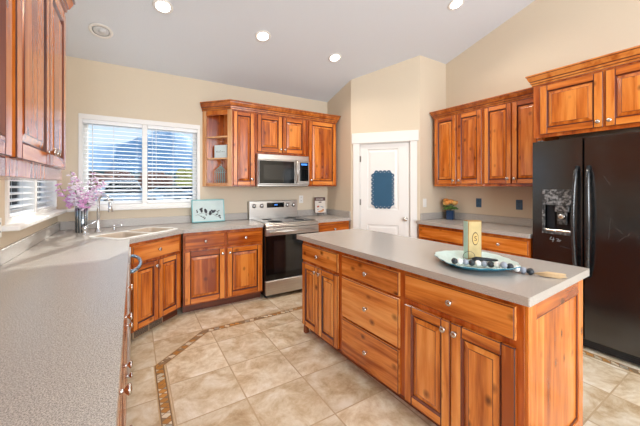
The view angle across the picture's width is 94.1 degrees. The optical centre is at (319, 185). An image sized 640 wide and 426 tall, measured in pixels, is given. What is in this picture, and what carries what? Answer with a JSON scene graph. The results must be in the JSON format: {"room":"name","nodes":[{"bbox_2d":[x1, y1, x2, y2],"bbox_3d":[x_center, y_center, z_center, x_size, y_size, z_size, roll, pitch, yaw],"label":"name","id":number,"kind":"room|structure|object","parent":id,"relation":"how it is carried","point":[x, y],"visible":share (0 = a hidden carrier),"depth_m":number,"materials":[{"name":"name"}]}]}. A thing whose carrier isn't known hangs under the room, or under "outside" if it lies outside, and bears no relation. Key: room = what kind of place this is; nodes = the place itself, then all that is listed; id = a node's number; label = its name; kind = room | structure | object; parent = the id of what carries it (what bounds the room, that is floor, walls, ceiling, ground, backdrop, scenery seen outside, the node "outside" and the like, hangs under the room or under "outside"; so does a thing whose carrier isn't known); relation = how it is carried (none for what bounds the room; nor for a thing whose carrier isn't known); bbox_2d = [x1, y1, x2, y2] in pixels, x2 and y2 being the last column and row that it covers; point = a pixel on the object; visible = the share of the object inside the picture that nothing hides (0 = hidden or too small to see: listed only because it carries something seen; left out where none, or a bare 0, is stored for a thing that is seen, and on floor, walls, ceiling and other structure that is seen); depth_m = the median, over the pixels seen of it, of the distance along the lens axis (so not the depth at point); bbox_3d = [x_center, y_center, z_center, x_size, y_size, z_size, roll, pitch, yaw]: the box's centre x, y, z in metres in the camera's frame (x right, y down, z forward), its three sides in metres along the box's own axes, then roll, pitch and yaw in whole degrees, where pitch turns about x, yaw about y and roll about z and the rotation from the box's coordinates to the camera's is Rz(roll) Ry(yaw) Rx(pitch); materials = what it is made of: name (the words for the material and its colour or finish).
{"room":"kitchen","nodes":[
{"label":"kitchen","id":0,"kind":"room"},
{"bbox_2d":[0,180,57,248],"bbox_3d":[-0.749,-1.106,-0.197,0.140,4.961,7.660,0,0,-32],"label":"wall","id":1,"kind":"structure","parent":0,"point":[8,237],"depth_m":1.94,"materials":[{"name":"paint"}]},
{"bbox_2d":[0,218,1,236],"bbox_3d":[-1.867,0.245,1.734,0.010,0.116,0.072,0,0,-32],"label":"wall outlet","id":2,"kind":"object","parent":1,"relation":"attached to","point":[0,218],"visible":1,"depth_m":1.75,"materials":[{"name":"white plastic"}]},
{"bbox_2d":[0,0,11,175],"bbox_3d":[-0.875,-0.495,0.496,0.380,0.930,0.858,0,0,-32],"label":"upper cabinet","id":3,"kind":"object","parent":1,"relation":"attached to","point":[5,5],"visible":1,"depth_m":0.88,"materials":[{"name":"brown wood"}]},
{"bbox_2d":[0,222,59,265],"bbox_3d":[-1.475,0.415,1.118,0.021,0.090,4.659,0,0,-32],"label":"backsplash","id":4,"kind":"structure","parent":1,"relation":"attached to","point":[8,252],"depth_m":2.10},
{"bbox_2d":[0,0,65,180],"bbox_3d":[-1.329,-0.495,1.224,0.380,0.930,0.855,0,0,-32],"label":"upper cabinet","id":5,"kind":"object","parent":1,"relation":"attached to","point":[38,26],"visible":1,"depth_m":1.19,"materials":[{"name":"brown wood"}]},
{"bbox_2d":[2,180,66,231],"bbox_3d":[-2.308,-0.252,2.390,0.211,1.047,1.500,0,0,-32],"label":"window","id":6,"kind":"structure","parent":1,"relation":"in","point":[16,223],"depth_m":2.35,"materials":[{"name":"white"}]},
{"bbox_2d":[10,180,33,216],"bbox_3d":[-2.139,-0.260,2.109,0.068,0.927,0.638,0,0,-32],"label":"window blind","id":7,"kind":"object","parent":6,"relation":"attached to","point":[12,214],"visible":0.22,"depth_m":2.12,"materials":[{"name":"white plastic"}]},
{"bbox_2d":[37,180,53,210],"bbox_3d":[-2.505,-0.260,2.695,0.068,0.927,0.628,0,0,-32],"label":"window blind","id":8,"kind":"object","parent":6,"relation":"attached to","point":[46,181],"visible":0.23,"depth_m":2.71,"materials":[{"name":"white plastic"}]},
{"bbox_2d":[59,0,74,13],"bbox_3d":[-1.115,-1.013,0.882,0.380,0.108,1.767,0,0,-32],"label":"crown molding","id":9,"kind":"structure","parent":1,"relation":"attached to","point":[66,5],"depth_m":1.66,"materials":[{"name":"brown wood"}]},
{"bbox_2d":[58,56,326,221],"bbox_3d":[-0.849,0.005,4.340,4.780,2.740,0.140,0,0,-32],"label":"wall","id":10,"kind":"structure","parent":0,"point":[92,87],"depth_m":3.56,"materials":[{"name":"paint"}]},
{"bbox_2d":[67,113,199,211],"bbox_3d":[-2.104,-0.252,3.518,1.360,1.047,0.176,0,0,-32],"label":"window","id":11,"kind":"structure","parent":10,"relation":"in","point":[82,133],"depth_m":3.49,"materials":[{"name":"white wood"}]},
{"bbox_2d":[83,119,141,204],"bbox_3d":[-2.329,-0.260,3.363,0.548,0.927,0.068,0,0,-32],"label":"window blind","id":12,"kind":"object","parent":11,"relation":"attached to","point":[85,121],"visible":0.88,"depth_m":3.36,"materials":[{"name":"white plastic"}]},
{"bbox_2d":[147,125,196,202],"bbox_3d":[-1.815,-0.260,3.684,0.548,0.927,0.068,0,0,-32],"label":"window blind","id":13,"kind":"object","parent":11,"relation":"attached to","point":[154,128],"visible":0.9,"depth_m":3.66,"materials":[{"name":"white plastic"}]},
{"bbox_2d":[60,213,246,229],"bbox_3d":[-1.853,0.415,3.616,1.981,0.090,0.021,0,0,-32],"label":"backsplash","id":14,"kind":"structure","parent":10,"relation":"attached to","point":[65,225],"depth_m":3.48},
{"bbox_2d":[202,109,231,185],"bbox_3d":[-1.278,-0.477,3.876,0.433,0.965,0.212,0,0,17],"label":"corner shelf","id":15,"kind":"object","parent":10,"relation":"attached to","point":[217,124],"visible":0.99,"depth_m":3.84,"materials":[{"name":"brown wood"}]},
{"bbox_2d":[214,145,226,157],"bbox_3d":[-1.273,-0.443,3.829,0.184,0.165,0.024,0,0,17],"label":"sign","id":16,"kind":"object","parent":15,"relation":"on","point":[220,151],"visible":0.92,"depth_m":3.82,"materials":[{"name":"grey"}]},
{"bbox_2d":[215,164,225,182],"bbox_3d":[-1.280,-0.147,3.839,0.126,0.264,0.080,0,0,17],"label":"birdcage lantern","id":17,"kind":"object","parent":15,"relation":"on","point":[219,167],"visible":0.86,"depth_m":3.85,"materials":[{"name":"silver metal"}]},
{"bbox_2d":[232,109,254,185],"bbox_3d":[-1.047,-0.477,3.914,0.313,0.965,0.370,0,0,-32],"label":"upper cabinet","id":18,"kind":"object","parent":10,"relation":"attached to","point":[243,122],"visible":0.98,"depth_m":3.78,"materials":[{"name":"brown wood"}]},
{"bbox_2d":[255,112,305,156],"bbox_3d":[-0.590,-0.693,4.199,0.760,0.535,0.370,0,0,-32],"label":"upper cabinet","id":19,"kind":"object","parent":10,"relation":"attached to","point":[274,134],"visible":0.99,"depth_m":4.04,"materials":[{"name":"brown wood"}]},
{"bbox_2d":[200,99,340,122],"bbox_3d":[-0.615,-1.013,4.183,1.966,0.108,0.371,0,0,-32],"label":"crown molding","id":20,"kind":"structure","parent":19,"relation":"attached to","point":[228,103],"depth_m":3.93,"materials":[{"name":"brown wood"}]},
{"bbox_2d":[250,154,308,186],"bbox_3d":[-0.563,-0.205,4.158,0.752,0.424,0.462,0,0,-32],"label":"microwave","id":21,"kind":"object","parent":19,"relation":"attached to","point":[271,170],"visible":0.99,"depth_m":3.98,"materials":[{"name":"silver metal"}]},
{"bbox_2d":[297,209,326,215],"bbox_3d":[-0.126,0.415,4.695,0.547,0.090,0.021,0,0,-32],"label":"backsplash","id":22,"kind":"structure","parent":10,"relation":"attached to","point":[312,211],"depth_m":4.64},
{"bbox_2d":[306,119,335,185],"bbox_3d":[-0.043,-0.477,4.541,0.525,0.965,0.370,0,0,-32],"label":"upper cabinet","id":23,"kind":"object","parent":10,"relation":"attached to","point":[320,136],"visible":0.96,"depth_m":4.40,"materials":[{"name":"brown wood"}]},
{"bbox_2d":[65,0,534,101],"bbox_3d":[1.178,-2.504,1.096,4.800,2.365,7.810,0,0,-32],"label":"ceiling","id":24,"kind":"structure","parent":0,"point":[207,40],"depth_m":3.34,"materials":[{"name":"paint"}]},
{"bbox_2d":[88,23,112,38],"bbox_3d":[-2.123,-1.502,2.889,0.199,0.059,0.191,0,0,-27],"label":"ceiling speaker","id":25,"kind":"object","parent":24,"relation":"attached to","point":[99,30],"visible":1,"depth_m":2.88,"materials":[{"name":"white"}]},
{"bbox_2d":[92,26,109,36],"bbox_3d":[-2.123,-1.499,2.888,0.142,0.003,0.142,0,-16,-32],"label":"grille","id":26,"kind":"object","parent":25,"relation":"attached to","point":[95,28],"depth_m":2.88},
{"bbox_2d":[152,0,173,13],"bbox_3d":[-1.439,-1.646,2.733,0.171,0.051,0.164,0,0,-37],"label":"recessed light","id":27,"kind":"object","parent":24,"relation":"in","point":[162,6],"visible":1,"depth_m":2.73,"materials":[{"name":"white glass"}]},
{"bbox_2d":[255,30,270,41],"bbox_3d":[-0.625,-1.640,3.265,0.171,0.051,0.164,0,0,-27],"label":"recessed light","id":28,"kind":"object","parent":24,"relation":"in","point":[262,36],"visible":1,"depth_m":3.26,"materials":[{"name":"white glass"}]},
{"bbox_2d":[328,53,341,61],"bbox_3d":[0.191,-1.634,3.799,0.171,0.051,0.164,0,0,-27],"label":"recessed light","id":29,"kind":"object","parent":24,"relation":"in","point":[335,57],"visible":1,"depth_m":3.79,"materials":[{"name":"white glass"}]},
{"bbox_2d":[448,0,464,9],"bbox_3d":[1.474,-1.972,3.227,0.171,0.051,0.164,0,0,-27],"label":"recessed light","id":30,"kind":"object","parent":24,"relation":"in","point":[454,4],"visible":1,"depth_m":3.23,"materials":[{"name":"white glass"}]},
{"bbox_2d":[327,80,350,228],"bbox_3d":[0.328,-0.085,4.627,0.100,2.920,0.620,0,0,-32],"label":"wall","id":31,"kind":"structure","parent":0,"point":[338,196],"depth_m":4.51,"materials":[{"name":"paint"}]},
{"bbox_2d":[327,209,350,217],"bbox_3d":[0.275,0.415,4.596,0.021,0.090,0.614,0,0,-32],"label":"backsplash","id":32,"kind":"structure","parent":31,"relation":"attached to","point":[342,213],"depth_m":4.54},
{"bbox_2d":[126,289,639,425],"bbox_3d":[1.218,1.425,1.032,4.500,0.100,7.660,0,0,-32],"label":"floor","id":33,"kind":"structure","parent":0,"point":[251,362],"depth_m":2.12,"materials":[{"name":"tile"}]},
{"bbox_2d":[117,345,131,425],"bbox_3d":[-0.825,0.938,0.717,0.632,0.874,0.690,0,0,-32],"label":"base cabinet","id":34,"kind":"object","parent":33,"relation":"on","point":[127,390],"visible":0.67,"depth_m":0.93,"materials":[{"name":"brown wood"}]},
{"bbox_2d":[123,303,132,425],"bbox_3d":[-1.133,0.938,1.211,0.632,0.874,0.455,0,0,-32],"label":"base cabinet","id":35,"kind":"object","parent":33,"relation":"on","point":[130,316],"visible":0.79,"depth_m":1.36,"materials":[{"name":"brown wood"}]},
{"bbox_2d":[125,284,132,408],"bbox_3d":[-1.378,0.938,1.603,0.632,0.874,0.450,0,0,-32],"label":"base cabinet","id":36,"kind":"object","parent":33,"relation":"on","point":[130,287],"visible":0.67,"depth_m":1.69,"materials":[{"name":"brown wood"}]},
{"bbox_2d":[127,247,142,378],"bbox_3d":[-1.633,0.941,2.087,0.673,0.868,0.604,0,0,-32],"label":"dishwasher","id":37,"kind":"object","parent":33,"relation":"on","point":[137,257],"visible":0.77,"depth_m":1.97,"materials":[{"name":"silver metal"}]},
{"bbox_2d":[129,234,180,339],"bbox_3d":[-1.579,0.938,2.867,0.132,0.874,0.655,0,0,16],"label":"base cabinet","id":38,"kind":"object","parent":33,"relation":"on","point":[156,291],"visible":0.95,"depth_m":2.82,"materials":[{"name":"brown wood"}]},
{"bbox_2d":[131,317,162,339],"bbox_3d":[-1.626,1.330,2.810,0.034,0.078,0.340,0,0,16],"label":"floor vent","id":39,"kind":"object","parent":38,"relation":"attached to","point":[134,335],"depth_m":2.78,"materials":[{"name":"metal"}]},
{"bbox_2d":[181,227,262,312],"bbox_3d":[-1.219,0.938,3.630,0.890,0.874,0.632,0,0,-32],"label":"base cabinet","id":40,"kind":"object","parent":33,"relation":"on","point":[222,267],"visible":0.98,"depth_m":3.36,"materials":[{"name":"brown wood"}]},
{"bbox_2d":[248,200,318,297],"bbox_3d":[-0.497,0.792,4.047,0.761,1.165,0.729,0,0,-32],"label":"range","id":41,"kind":"object","parent":33,"relation":"on","point":[282,250],"visible":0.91,"depth_m":3.76,"materials":[{"name":"silver metal"}]},
{"bbox_2d":[251,216,313,223],"bbox_3d":[-0.503,0.459,4.058,0.713,0.004,0.555,0,0,-32],"label":"glass cooktop","id":42,"kind":"object","parent":41,"relation":"in","point":[261,219],"depth_m":4.06,"materials":[{"name":"silver"}]},
{"bbox_2d":[317,221,348,231],"bbox_3d":[0.051,0.938,4.423,0.550,0.874,0.632,0,0,-32],"label":"base cabinet","id":43,"kind":"object","parent":33,"relation":"on","point":[339,225],"visible":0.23,"depth_m":4.17,"materials":[{"name":"brown wood"}]},
{"bbox_2d":[298,214,350,222],"bbox_3d":[0.047,0.479,4.441,0.570,0.039,0.633,0,0,-32],"label":"countertop","id":44,"kind":"structure","parent":43,"relation":"on","point":[322,218],"depth_m":4.29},
{"bbox_2d":[314,197,325,213],"bbox_3d":[-0.003,0.317,4.670,0.178,0.280,0.110,0,0,-20],"label":"sign","id":45,"kind":"object","parent":44,"relation":"on","point":[319,202],"visible":1,"depth_m":4.65,"materials":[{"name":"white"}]},
{"bbox_2d":[419,224,463,245],"bbox_3d":[1.724,0.938,3.845,0.652,0.874,0.655,0,0,-32],"label":"base cabinet","id":46,"kind":"object","parent":33,"relation":"on","point":[452,236],"visible":0.13,"depth_m":3.66,"materials":[{"name":"brown wood"}]},
{"bbox_2d":[302,241,582,425],"bbox_3d":[0.628,0.938,2.216,0.742,0.874,1.866,0,0,-34],"label":"kitchen island","id":47,"kind":"object","parent":33,"relation":"on","point":[458,356],"visible":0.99,"depth_m":1.60,"materials":[{"name":"brown wood"}]},
{"bbox_2d":[297,228,588,306],"bbox_3d":[0.640,0.479,2.240,0.775,0.039,1.930,0,0,-34],"label":"island countertop","id":48,"kind":"structure","parent":47,"relation":"on","point":[413,255],"depth_m":1.75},
{"bbox_2d":[435,250,520,271],"bbox_3d":[0.895,0.441,1.732,0.406,0.038,0.446,0,0,0],"label":"scalloped plate","id":49,"kind":"object","parent":48,"relation":"on","point":[446,256],"visible":0.67,"depth_m":1.75,"materials":[{"name":"blue"}]},
{"bbox_2d":[464,220,481,258],"bbox_3d":[0.943,0.329,1.839,0.093,0.235,0.049,0,0,-8],"label":"block","id":50,"kind":"object","parent":49,"relation":"on","point":[472,228],"visible":0.98,"depth_m":1.82,"materials":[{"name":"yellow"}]},
{"bbox_2d":[463,251,497,261],"bbox_3d":[0.939,0.414,1.755,0.196,0.062,0.039,0,0,4],"label":"trinket","id":51,"kind":"object","parent":49,"relation":"on","point":[473,258],"visible":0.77,"depth_m":1.74,"materials":[{"name":"black"}]},
{"bbox_2d":[451,258,565,278],"bbox_3d":[0.980,0.426,1.571,0.526,0.065,0.091,0,0,22],"label":"bead garland","id":52,"kind":"object","parent":48,"relation":"on","point":[530,271],"visible":0.98,"depth_m":1.56,"materials":[{"name":"white wood"}]},
{"bbox_2d":[482,232,532,258],"bbox_3d":[2.076,0.938,3.281,0.652,0.874,0.665,0,0,-32],"label":"base cabinet","id":53,"kind":"object","parent":33,"relation":"on","point":[511,245],"visible":0.2,"depth_m":3.01,"materials":[{"name":"brown wood"}]},
{"bbox_2d":[416,218,532,238],"bbox_3d":[1.905,0.479,3.568,0.643,0.039,1.343,0,0,-32],"label":"countertop","id":54,"kind":"structure","parent":53,"relation":"on","point":[487,227],"depth_m":3.38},
{"bbox_2d":[442,199,457,219],"bbox_3d":[1.799,0.317,4.109,0.218,0.284,0.227,0,0,38],"label":"vase","id":55,"kind":"object","parent":54,"relation":"on","point":[450,214],"visible":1,"depth_m":4.07,"materials":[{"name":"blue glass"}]},
{"bbox_2d":[533,131,639,365],"bbox_3d":[2.476,0.475,2.576,0.689,1.799,0.905,0,0,-32],"label":"refrigerator","id":56,"kind":"object","parent":33,"relation":"on","point":[586,190],"visible":0.9,"depth_m":2.42,"materials":[{"name":"black metal"}]},
{"bbox_2d":[351,55,419,238],"bbox_3d":[0.916,-0.194,4.223,0.954,3.137,0.100,0,0,20],"label":"wall","id":57,"kind":"structure","parent":0,"point":[387,99],"depth_m":4.15,"materials":[{"name":"paint"}]},
{"bbox_2d":[360,142,409,236],"bbox_3d":[0.891,0.384,4.173,0.692,1.966,0.105,0,0,20],"label":"door","id":58,"kind":"structure","parent":57,"relation":"in","point":[394,157],"depth_m":4.17,"materials":[{"name":"white wood"}]},
{"bbox_2d":[371,170,393,208],"bbox_3d":[0.881,0.049,4.191,0.322,0.540,0.011,0,0,20],"label":"chalkboard sign","id":59,"kind":"object","parent":58,"relation":"attached to","point":[382,183],"visible":1,"depth_m":4.19,"materials":[{"name":"blue"}]},
{"bbox_2d":[352,130,418,237],"bbox_3d":[0.910,0.310,4.210,0.919,2.130,0.128,0,0,20],"label":"trim","id":60,"kind":"structure","parent":57,"relation":"attached to","point":[412,136],"depth_m":4.12,"materials":[{"name":"white wood"}]},
{"bbox_2d":[420,55,445,212],"bbox_3d":[1.559,-0.194,4.205,0.560,3.137,0.100,0,0,-32],"label":"wall","id":61,"kind":"structure","parent":0,"point":[432,72],"depth_m":4.12,"materials":[{"name":"paint"}]},
{"bbox_2d":[423,199,426,206],"bbox_3d":[1.427,0.230,4.057,0.072,0.116,0.010,0,0,-32],"label":"light switch","id":62,"kind":"object","parent":61,"relation":"attached to","point":[424,200],"visible":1,"depth_m":4.05,"materials":[{"name":"white plastic"}]},
{"bbox_2d":[420,212,445,219],"bbox_3d":[1.581,0.415,4.147,0.535,0.090,0.021,0,0,-32],"label":"backsplash","id":63,"kind":"structure","parent":61,"relation":"attached to","point":[436,215],"depth_m":4.12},
{"bbox_2d":[446,0,639,218],"bbox_3d":[3.186,-1.106,2.262,0.140,4.961,7.660,0,0,-32],"label":"wall","id":64,"kind":"structure","parent":0,"point":[545,35],"depth_m":3.43,"materials":[{"name":"paint"}]},
{"bbox_2d":[434,108,483,185],"bbox_3d":[1.867,-0.458,3.875,0.376,0.925,0.682,0,0,-32],"label":"upper cabinet","id":65,"kind":"object","parent":64,"relation":"attached to","point":[458,138],"visible":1,"depth_m":3.75,"materials":[{"name":"brown wood"}]},
{"bbox_2d":[476,198,480,206],"bbox_3d":[2.075,0.220,3.897,0.010,0.116,0.072,0,0,-32],"label":"wall outlet","id":66,"kind":"object","parent":64,"relation":"attached to","point":[478,200],"visible":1,"depth_m":3.90,"materials":[{"name":"blue plastic"}]},
{"bbox_2d":[455,212,532,226],"bbox_3d":[2.169,0.415,3.734,0.021,0.090,1.344,0,0,-32],"label":"backsplash","id":67,"kind":"structure","parent":64,"relation":"attached to","point":[463,216],"depth_m":3.69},
{"bbox_2d":[484,97,542,185],"bbox_3d":[2.212,-0.458,3.322,0.376,0.925,0.617,0,0,-32],"label":"upper cabinet","id":68,"kind":"object","parent":64,"relation":"attached to","point":[508,127],"visible":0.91,"depth_m":3.26,"materials":[{"name":"brown wood"}]},
{"bbox_2d":[516,200,522,209],"bbox_3d":[2.331,0.220,3.487,0.010,0.116,0.072,0,0,-32],"label":"wall outlet","id":69,"kind":"object","parent":64,"relation":"attached to","point":[519,203],"visible":1,"depth_m":3.48,"materials":[{"name":"blue plastic"}]},
{"bbox_2d":[533,60,639,140],"bbox_3d":[2.533,-0.700,2.567,0.640,0.500,1.000,0,0,-32],"label":"upper cabinet","id":70,"kind":"object","parent":64,"relation":"attached to","point":[605,101],"visible":0.98,"depth_m":2.50,"materials":[{"name":"brown wood"}]},
{"bbox_2d":[430,45,639,118],"bbox_3d":[2.177,-0.984,3.140,0.636,0.129,2.348,0,0,-32],"label":"crown molding","id":71,"kind":"structure","parent":70,"relation":"attached to","point":[632,54],"depth_m":2.69,"materials":[{"name":"brown wood"}]},
{"label":"outside","id":72,"kind":"structure","parent":0,"visible":0},
{"bbox_3d":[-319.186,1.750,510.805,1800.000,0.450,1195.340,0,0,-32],"label":"ground","id":73,"kind":"structure","parent":72,"visible":0},
{"bbox_2d":[88,171,112,189],"bbox_3d":[-36.479,-0.406,47.739,5.465,3.863,5.985,0,0,43],"label":"tree","id":74,"kind":"object","parent":73,"relation":"on","point":[89,172],"visible":0.19,"depth_m":46.46,"materials":[{"name":"orange plant"}]},
{"bbox_2d":[104,171,133,180],"bbox_3d":[-42.376,-0.897,62.199,6.207,4.844,5.698,0,0,-32],"label":"tree","id":75,"kind":"object","parent":73,"relation":"on","point":[106,172],"visible":0.22,"depth_m":60.91,"materials":[{"name":"orange plant"}]},
{"bbox_2d":[130,172,141,180],"bbox_3d":[-58.165,-1.316,93.858,9.451,6.085,10.280,0,0,-32],"label":"tree","id":76,"kind":"object","parent":73,"relation":"on","point":[138,173],"visible":0.06,"depth_m":90.72,"materials":[{"name":"green plant"}]},
{"bbox_2d":[138,172,172,190],"bbox_3d":[-38.374,-0.885,69.843,7.570,4.820,7.894,0,0,-32],"label":"tree","id":77,"kind":"object","parent":73,"relation":"on","point":[148,173],"visible":0.44,"depth_m":68.13,"materials":[{"name":"orange plant"}]},
{"bbox_2d":[164,173,179,185],"bbox_3d":[-44.401,-1.206,89.313,9.312,5.691,8.132,0,0,-32],"label":"tree","id":78,"kind":"object","parent":73,"relation":"on","point":[175,177],"visible":0.12,"depth_m":87.08,"materials":[{"name":"green plant"}]},
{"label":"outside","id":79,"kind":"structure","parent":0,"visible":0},
{"bbox_2d":[88,130,192,172],"bbox_3d":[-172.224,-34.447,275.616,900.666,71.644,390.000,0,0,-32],"label":"mountain range","id":80,"kind":"object","parent":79,"point":[162,134],"visible":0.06,"depth_m":284.11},
{"bbox_3d":[-0.295,0.938,-0.131,0.632,0.874,1.290,0,0,-32],"label":"base cabinet","id":81,"kind":"object","parent":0,"visible":0},
{"bbox_2d":[0,219,262,425],"bbox_3d":[-0.633,0.479,1.643,2.003,0.039,4.658,0,0,-32],"label":"countertop","id":82,"kind":"structure","parent":81,"relation":"on","point":[63,298],"depth_m":0.99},
{"bbox_2d":[55,171,107,232],"bbox_3d":[-2.363,0.155,2.969,0.361,0.610,0.291,0,0,14],"label":"flower vase","id":83,"kind":"object","parent":82,"relation":"on","point":[82,200],"visible":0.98,"depth_m":2.92,"materials":[{"name":"silver metal"}]},
{"bbox_2d":[81,219,99,234],"bbox_3d":[-2.201,0.389,2.860,0.149,0.142,0.059,0,0,-22],"label":"water tap","id":84,"kind":"object","parent":82,"relation":"on","point":[84,228],"visible":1,"depth_m":2.83,"materials":[{"name":"silver metal"}]},
{"bbox_2d":[94,194,112,232],"bbox_3d":[-2.137,0.268,2.949,0.215,0.382,0.064,0,0,16],"label":"faucet","id":85,"kind":"object","parent":82,"relation":"on","point":[110,209],"visible":0.96,"depth_m":2.95,"materials":[{"name":"silver metal"}]},
{"bbox_2d":[89,227,177,238],"bbox_3d":[-1.800,0.552,2.937,0.408,0.196,0.698,0,0,16],"label":"sink","id":86,"kind":"object","parent":82,"relation":"in","point":[126,234],"visible":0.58,"depth_m":2.94,"materials":[{"name":"beige ceramic"}]},
{"bbox_2d":[191,199,224,222],"bbox_3d":[-1.423,0.315,3.796,0.395,0.286,0.089,0,0,-32],"label":"canvas","id":87,"kind":"object","parent":82,"relation":"on","point":[208,210],"visible":1,"depth_m":3.78,"materials":[{"name":"grey fabric"}]},
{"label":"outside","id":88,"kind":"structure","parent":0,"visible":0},
{"bbox_3d":[-21.727,1.505,34.770,120.000,0.020,38.000,0,0,-32],"label":"street","id":89,"kind":"object","parent":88,"visible":0},
{"bbox_2d":[94,180,163,200],"bbox_3d":[-14.623,0.542,22.697,4.500,1.895,1.780,0,0,-44],"label":"parked car","id":90,"kind":"object","parent":89,"relation":"on","point":[109,184],"visible":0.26,"depth_m":21.77,"materials":[{"name":"white"}]},
{"bbox_2d":[147,187,192,198],"bbox_3d":[-13.639,0.782,27.838,4.500,1.415,1.780,0,0,-26],"label":"parked car","id":91,"kind":"object","parent":89,"relation":"on","point":[157,188],"visible":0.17,"depth_m":26.95,"materials":[{"name":"silver metal"}]},
{"bbox_2d":[175,169,192,185],"bbox_3d":[-24.518,-0.851,54.886,3.424,4.752,3.711,0,0,-6],"label":"tree","id":92,"kind":"object","parent":89,"relation":"on","point":[178,170],"visible":0.57,"depth_m":53.87,"materials":[{"name":"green plant"}]},
{"bbox_2d":[180,187,192,198],"bbox_3d":[-14.395,0.782,32.997,4.500,1.415,1.780,0,0,-36],"label":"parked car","id":93,"kind":"object","parent":89,"relation":"on","point":[180,187],"visible":0.05,"depth_m":32.04,"materials":[{"name":"blue"}]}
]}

